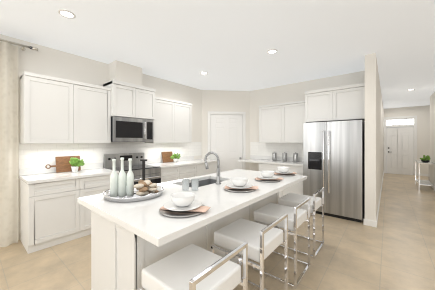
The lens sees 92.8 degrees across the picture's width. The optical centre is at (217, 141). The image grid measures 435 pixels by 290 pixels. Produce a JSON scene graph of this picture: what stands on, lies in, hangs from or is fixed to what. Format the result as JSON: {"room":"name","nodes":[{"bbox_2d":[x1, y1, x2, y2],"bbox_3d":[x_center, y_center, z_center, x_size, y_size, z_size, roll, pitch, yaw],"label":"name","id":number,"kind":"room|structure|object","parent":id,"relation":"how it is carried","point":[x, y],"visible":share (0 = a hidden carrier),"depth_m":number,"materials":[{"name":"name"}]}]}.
{"room":"kitchen","nodes":[
{"label":"kitchen","id":0,"kind":"room"},
{"bbox_2d":[0,34,201,239],"bbox_3d":[-2.976,-0.029,2.860,0.120,2.860,7.830,0,0,39],"label":"wall","id":1,"kind":"structure","parent":0,"point":[45,60],"depth_m":3.53,"materials":[{"name":"white paint"}]},
{"bbox_2d":[0,39,37,50],"bbox_3d":[-3.398,-1.334,2.125,0.160,0.056,2.360,0,0,39],"label":"curtain rod","id":2,"kind":"object","parent":1,"relation":"attached to","point":[22,48],"visible":1,"depth_m":2.88,"materials":[{"name":"silver metal"}]},
{"bbox_2d":[0,42,17,246],"bbox_3d":[-3.370,0.036,2.067,0.109,2.700,2.005,0,0,39],"label":"curtain","id":3,"kind":"object","parent":2,"relation":"hanging from","point":[8,144],"visible":0.98,"depth_m":2.76,"materials":[{"name":"fabric"}]},
{"bbox_2d":[20,71,110,143],"bbox_3d":[-2.329,-0.451,3.273,0.342,0.960,1.111,0,0,39],"label":"upper cabinet","id":4,"kind":"object","parent":1,"relation":"attached to","point":[54,110],"visible":1,"depth_m":3.07,"materials":[{"name":"white wood"}]},
{"bbox_2d":[19,142,201,168],"bbox_3d":[-1.638,0.255,4.386,0.004,0.492,3.732,0,0,39],"label":"backsplash","id":5,"kind":"structure","parent":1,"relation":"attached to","point":[36,155],"depth_m":3.69,"materials":[{"name":"tile"}]},
{"bbox_2d":[108,60,141,85],"bbox_3d":[-1.768,-1.266,3.995,0.299,0.384,0.520,0,0,39],"label":"chase","id":6,"kind":"object","parent":1,"relation":"attached to","point":[124,72],"visible":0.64,"depth_m":3.85,"materials":[{"name":"white paint"}]},
{"bbox_2d":[103,80,154,119],"bbox_3d":[-1.681,-0.755,4.005,0.412,0.622,0.838,0,0,39],"label":"upper cabinet","id":7,"kind":"object","parent":1,"relation":"attached to","point":[129,100],"visible":0.96,"depth_m":3.83,"materials":[{"name":"white wood"}]},
{"bbox_2d":[111,116,152,141],"bbox_3d":[-1.678,-0.215,3.976,0.454,0.444,0.787,0,0,39],"label":"microwave","id":8,"kind":"object","parent":7,"relation":"attached to","point":[124,129],"visible":0.98,"depth_m":3.81,"materials":[{"name":"grey metal"}]},
{"bbox_2d":[145,97,191,142],"bbox_3d":[-1.098,-0.451,4.768,0.342,0.960,1.075,0,0,39],"label":"upper cabinet","id":9,"kind":"object","parent":1,"relation":"attached to","point":[172,122],"visible":0.92,"depth_m":4.63,"materials":[{"name":"white wood"}]},
{"bbox_2d":[0,173,434,289],"bbox_3d":[2.480,1.461,3.333,8.700,0.120,15.900,0,0,39],"label":"floor","id":10,"kind":"structure","parent":0,"point":[394,249],"depth_m":2.50,"materials":[{"name":"tile"}]},
{"bbox_2d":[20,175,109,253],"bbox_3d":[-2.224,0.964,3.187,0.615,0.874,1.112,0,0,39],"label":"base cabinet","id":11,"kind":"object","parent":10,"relation":"on","point":[53,213],"visible":0.77,"depth_m":2.80,"materials":[{"name":"white wood"}]},
{"bbox_2d":[19,163,118,183],"bbox_3d":[-2.218,0.456,3.175,0.641,0.140,1.124,0,0,39],"label":"countertop","id":12,"kind":"structure","parent":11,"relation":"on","point":[35,175],"depth_m":3.07,"materials":[{"name":"white stone"}]},
{"bbox_2d":[45,156,80,172],"bbox_3d":[-2.456,0.360,3.305,0.068,0.247,0.460,0,0,39],"label":"cutting board","id":13,"kind":"object","parent":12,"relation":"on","point":[63,164],"visible":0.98,"depth_m":3.30,"materials":[{"name":"brown wood"}]},
{"bbox_2d":[69,157,84,171],"bbox_3d":[-2.249,0.367,3.312,0.218,0.236,0.223,0,0,39],"label":"plant pot","id":14,"kind":"object","parent":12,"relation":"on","point":[75,163],"visible":1,"depth_m":3.28,"materials":[{"name":"white ceramic"}]},
{"bbox_2d":[104,152,160,184],"bbox_3d":[-1.573,0.816,3.890,0.716,1.170,0.787,0,0,39],"label":"range","id":15,"kind":"object","parent":10,"relation":"on","point":[152,174],"visible":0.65,"depth_m":3.89,"materials":[{"name":"grey metal"}]},
{"bbox_2d":[161,167,180,182],"bbox_3d":[-1.202,0.964,4.428,0.616,0.874,0.500,0,0,39],"label":"base cabinet","id":16,"kind":"object","parent":10,"relation":"on","point":[177,173],"depth_m":4.25,"materials":[{"name":"white wood"}]},
{"bbox_2d":[145,156,211,168],"bbox_3d":[-0.872,0.456,4.808,0.641,0.140,1.507,0,0,39],"label":"countertop","id":17,"kind":"structure","parent":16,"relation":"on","point":[186,161],"depth_m":4.68,"materials":[{"name":"white stone"}]},
{"bbox_2d":[161,151,173,162],"bbox_3d":[-1.130,0.360,4.915,0.068,0.247,0.430,0,0,39],"label":"cutting board","id":18,"kind":"object","parent":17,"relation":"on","point":[166,156],"visible":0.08,"depth_m":4.84,"materials":[{"name":"brown wood"}]},
{"bbox_2d":[170,153,180,161],"bbox_3d":[-0.985,0.375,4.844,0.257,0.220,0.203,0,0,39],"label":"potted plant","id":19,"kind":"object","parent":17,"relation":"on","point":[175,157],"visible":1,"depth_m":4.82,"materials":[{"name":"green plant"}]},
{"bbox_2d":[179,164,196,178],"bbox_3d":[-0.884,0.964,4.814,0.616,0.874,0.500,0,0,39],"label":"base cabinet","id":20,"kind":"object","parent":10,"relation":"on","point":[188,171],"depth_m":4.63,"materials":[{"name":"white wood"}]},
{"bbox_2d":[136,242,247,289],"bbox_3d":[-0.147,1.016,1.262,0.482,0.773,0.474,0,0,39],"label":"stool","id":21,"kind":"object","parent":10,"relation":"on","point":[192,267],"visible":1,"depth_m":1.22,"materials":[{"name":"white leather"}]},
{"bbox_2d":[78,169,306,289],"bbox_3d":[0.031,0.944,2.358,1.182,0.915,2.460,0,0,39],"label":"kitchen island","id":22,"kind":"object","parent":10,"relation":"on","point":[130,241],"visible":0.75,"depth_m":1.61,"materials":[{"name":"white stone"}]},
{"bbox_2d":[103,185,163,201],"bbox_3d":[-0.758,0.466,1.900,0.522,0.040,0.522,0,0,39],"label":"round tray","id":23,"kind":"object","parent":22,"relation":"on","point":[133,198],"visible":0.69,"depth_m":1.74,"materials":[{"name":"white ceramic"}]},
{"bbox_2d":[133,159,158,195],"bbox_3d":[-0.647,0.319,1.871,0.190,0.315,0.264,0,0,39],"label":"shells","id":24,"kind":"object","parent":23,"relation":"on","point":[143,186],"visible":1,"depth_m":1.83,"materials":[{"name":"beige"}]},
{"bbox_2d":[159,192,209,217],"bbox_3d":[-0.234,0.431,1.462,0.359,0.109,0.330,0,0,39],"label":"place setting","id":25,"kind":"object","parent":22,"relation":"on","point":[182,204],"visible":1,"depth_m":1.41,"materials":[{"name":"white ceramic"}]},
{"bbox_2d":[182,179,198,190],"bbox_3d":[-0.271,0.430,2.066,0.165,0.110,0.073,0,0,-6],"label":"glass tumblers","id":26,"kind":"object","parent":22,"relation":"on","point":[185,184],"visible":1,"depth_m":2.04,"materials":[{"name":"white"}]},
{"bbox_2d":[204,152,220,183],"bbox_3d":[-0.049,0.301,2.416,0.230,0.369,0.100,0,0,39],"label":"faucet","id":27,"kind":"object","parent":22,"relation":"on","point":[218,166],"visible":1,"depth_m":2.38,"materials":[{"name":"silver metal"}]},
{"bbox_2d":[224,177,257,191],"bbox_3d":[0.234,0.431,2.113,0.354,0.109,0.330,0,0,39],"label":"place setting","id":28,"kind":"object","parent":22,"relation":"on","point":[239,184],"visible":0.98,"depth_m":2.07,"materials":[{"name":"white ceramic"}]},
{"bbox_2d":[255,170,282,181],"bbox_3d":[0.639,0.431,2.609,0.347,0.109,0.329,0,0,39],"label":"place setting","id":29,"kind":"object","parent":22,"relation":"on","point":[266,176],"visible":1,"depth_m":2.56,"materials":[{"name":"white ceramic"}]},
{"bbox_2d":[274,166,296,175],"bbox_3d":[0.975,0.431,3.057,0.338,0.109,0.330,0,0,39],"label":"place setting","id":30,"kind":"object","parent":22,"relation":"on","point":[282,171],"visible":0.96,"depth_m":3.02,"materials":[{"name":"white ceramic"}]},
{"bbox_2d":[197,163,210,175],"bbox_3d":[-0.567,0.964,5.198,0.616,0.874,0.496,0,0,39],"label":"base cabinet","id":31,"kind":"object","parent":10,"relation":"on","point":[201,170],"depth_m":4.99,"materials":[{"name":"white"}]},
{"bbox_2d":[195,159,216,173],"bbox_3d":[-0.304,0.944,5.518,0.616,0.915,0.308,0,0,39],"label":"cabinet filler","id":32,"kind":"object","parent":10,"relation":"on","point":[214,166],"visible":0.12,"depth_m":5.34,"materials":[{"name":"white wood"}]},
{"bbox_2d":[211,213,287,289],"bbox_3d":[0.279,1.016,1.779,0.482,0.773,0.474,0,0,39],"label":"stool","id":33,"kind":"object","parent":10,"relation":"on","point":[263,241],"visible":0.83,"depth_m":1.69,"materials":[{"name":"white leather"}]},
{"bbox_2d":[259,163,302,197],"bbox_3d":[1.628,0.964,4.991,1.096,0.874,0.615,0,0,39],"label":"base cabinet","id":34,"kind":"object","parent":10,"relation":"on","point":[297,188],"visible":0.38,"depth_m":4.61,"materials":[{"name":"white wood"}]},
{"bbox_2d":[238,155,302,165],"bbox_3d":[1.393,0.456,5.169,1.687,0.140,0.641,0,0,39],"label":"countertop","id":35,"kind":"structure","parent":34,"relation":"on","point":[262,159],"depth_m":5.19,"materials":[{"name":"white stone"}]},
{"bbox_2d":[272,152,276,160],"bbox_3d":[1.464,0.369,5.324,0.113,0.230,0.113,0,0,33],"label":"canister set","id":36,"kind":"object","parent":35,"relation":"on","point":[274,155],"depth_m":5.28,"materials":[{"name":"silver metal"}]},
{"bbox_2d":[282,152,286,160],"bbox_3d":[1.672,0.369,5.152,0.113,0.230,0.113,0,0,33],"label":"canister set","id":37,"kind":"object","parent":35,"relation":"on","point":[284,156],"depth_m":5.11,"materials":[{"name":"silver metal"}]},
{"bbox_2d":[293,152,297,161],"bbox_3d":[1.881,0.369,4.981,0.113,0.230,0.113,0,0,33],"label":"canister set","id":38,"kind":"object","parent":35,"relation":"on","point":[295,155],"depth_m":4.94,"materials":[{"name":"silver metal"}]},
{"bbox_2d":[252,197,309,288],"bbox_3d":[0.711,1.016,2.304,0.482,0.773,0.474,0,0,39],"label":"stool","id":39,"kind":"object","parent":10,"relation":"on","point":[269,213],"visible":0.77,"depth_m":2.19,"materials":[{"name":"silver metal"}]},
{"bbox_2d":[277,188,323,258],"bbox_3d":[1.131,1.016,2.813,0.482,0.773,0.474,0,0,39],"label":"stool","id":40,"kind":"object","parent":10,"relation":"on","point":[293,200],"visible":0.62,"depth_m":2.72,"materials":[{"name":"white leather"}]},
{"bbox_2d":[303,120,364,222],"bbox_3d":[2.352,0.513,4.161,0.980,1.775,0.926,0,0,39],"label":"fridge","id":41,"kind":"object","parent":10,"relation":"on","point":[334,159],"visible":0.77,"depth_m":3.79,"materials":[{"name":"grey metal"}]},
{"bbox_2d":[305,83,364,122],"bbox_3d":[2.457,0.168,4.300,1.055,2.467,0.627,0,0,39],"label":"upper cabinet","id":42,"kind":"object","parent":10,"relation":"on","point":[343,103],"visible":0.79,"depth_m":4.04,"materials":[{"name":"white wood"}]},
{"bbox_2d":[415,160,434,191],"bbox_3d":[6.283,1.006,6.290,0.330,0.790,1.000,0,0,39],"label":"console table","id":43,"kind":"object","parent":10,"relation":"on","point":[419,181],"visible":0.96,"depth_m":6.08,"materials":[{"name":"white wood"}]},
{"bbox_2d":[420,155,429,161],"bbox_3d":[6.136,0.500,6.126,0.227,0.221,0.210,0,0,39],"label":"potted plant","id":44,"kind":"object","parent":43,"relation":"on","point":[425,158],"visible":1,"depth_m":6.09,"materials":[{"name":"green plant"}]},
{"bbox_2d":[0,0,434,108],"bbox_3d":[2.480,-1.519,3.333,8.700,0.120,15.900,0,0,39],"label":"ceiling","id":45,"kind":"structure","parent":0,"point":[226,45],"depth_m":2.90,"materials":[{"name":"white paint"}]},
{"bbox_2d":[57,9,75,18],"bbox_3d":[-1.716,-1.452,2.360,0.168,0.011,0.168,0,0,-5],"label":"recessed light","id":46,"kind":"object","parent":45,"relation":"in","point":[68,14],"depth_m":2.35,"materials":[{"name":"white"}]},
{"bbox_2d":[267,49,277,53],"bbox_3d":[0.881,-1.452,3.342,0.168,0.011,0.168,0,0,-5],"label":"recessed light","id":47,"kind":"object","parent":45,"relation":"in","point":[271,51],"depth_m":3.35,"materials":[{"name":"white"}]},
{"bbox_2d":[202,90,249,169],"bbox_3d":[0.237,-0.029,5.969,1.772,2.860,0.120,0,0,-6],"label":"wall","id":48,"kind":"structure","parent":0,"point":[225,101],"depth_m":5.91,"materials":[{"name":"white paint"}]},
{"bbox_2d":[211,115,241,171],"bbox_3d":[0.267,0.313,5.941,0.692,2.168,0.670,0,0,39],"label":"pantry door","id":49,"kind":"structure","parent":48,"relation":"in","point":[226,138],"depth_m":5.93,"materials":[{"name":"white wood"}]},
{"bbox_2d":[208,111,245,169],"bbox_3d":[0.257,0.274,5.961,1.090,2.261,0.136,0,0,-6],"label":"door frame","id":50,"kind":"structure","parent":48,"relation":"attached to","point":[210,113],"depth_m":5.93,"materials":[{"name":"white wood"}]},
{"bbox_2d":[250,71,364,170],"bbox_3d":[2.017,-0.029,5.154,2.830,2.860,0.120,0,0,39],"label":"wall","id":51,"kind":"structure","parent":0,"point":[292,92],"depth_m":5.29,"materials":[{"name":"white paint"}]},
{"bbox_2d":[250,142,302,156],"bbox_3d":[1.603,0.197,5.414,1.700,0.376,0.004,0,0,39],"label":"backsplash","id":52,"kind":"structure","parent":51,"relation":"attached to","point":[267,149],"depth_m":5.45,"materials":[{"name":"tile"}]},
{"bbox_2d":[259,100,304,142],"bbox_3d":[1.661,-0.451,5.141,1.236,0.960,0.342,0,0,39],"label":"upper cabinet","id":53,"kind":"object","parent":51,"relation":"attached to","point":[281,122],"visible":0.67,"depth_m":5.01,"materials":[{"name":"white wood"}]},
{"bbox_2d":[365,53,383,220],"bbox_3d":[4.931,-0.029,6.348,0.150,2.860,7.530,0,0,39],"label":"wall","id":54,"kind":"structure","parent":0,"point":[374,139],"depth_m":3.46,"materials":[{"name":"white paint"}]},
{"bbox_2d":[363,171,433,226],"bbox_3d":[2.564,1.351,3.200,8.000,0.100,15.400,0,0,39],"label":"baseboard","id":55,"kind":"structure","parent":54,"relation":"attached to","point":[367,222],"depth_m":3.55,"materials":[{"name":"white wood"}]},
{"bbox_2d":[384,105,429,173],"bbox_3d":[9.003,-0.029,7.949,4.100,2.860,0.120,0,0,39],"label":"wall","id":56,"kind":"structure","parent":0,"point":[422,113],"depth_m":8.46,"materials":[{"name":"white paint"}]},
{"bbox_2d":[387,127,413,174],"bbox_3d":[7.815,0.390,8.881,0.874,2.014,0.103,0,0,39],"label":"front door","id":57,"kind":"structure","parent":56,"relation":"in","point":[400,150],"depth_m":8.87,"materials":[{"name":"white wood"}]},
{"bbox_2d":[387,118,413,125],"bbox_3d":[7.828,-0.839,8.898,0.880,0.280,0.030,0,0,39],"label":"transom","id":58,"kind":"object","parent":56,"relation":"attached to","point":[406,121],"visible":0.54,"depth_m":8.88,"materials":[{"name":"white glass"}]},
{"bbox_2d":[384,116,416,175],"bbox_3d":[7.832,0.164,8.902,1.070,2.479,0.136,0,0,39],"label":"door frame","id":59,"kind":"structure","parent":56,"relation":"attached to","point":[385,136],"depth_m":8.81,"materials":[{"name":"white wood"}]},
{"bbox_2d":[430,92,434,183],"bbox_3d":[6.311,-0.029,5.924,0.120,2.860,1.930,0,0,39],"label":"wall","id":60,"kind":"structure","parent":0,"point":[432,127],"depth_m":6.25,"materials":[{"name":"white paint"}]}
]}

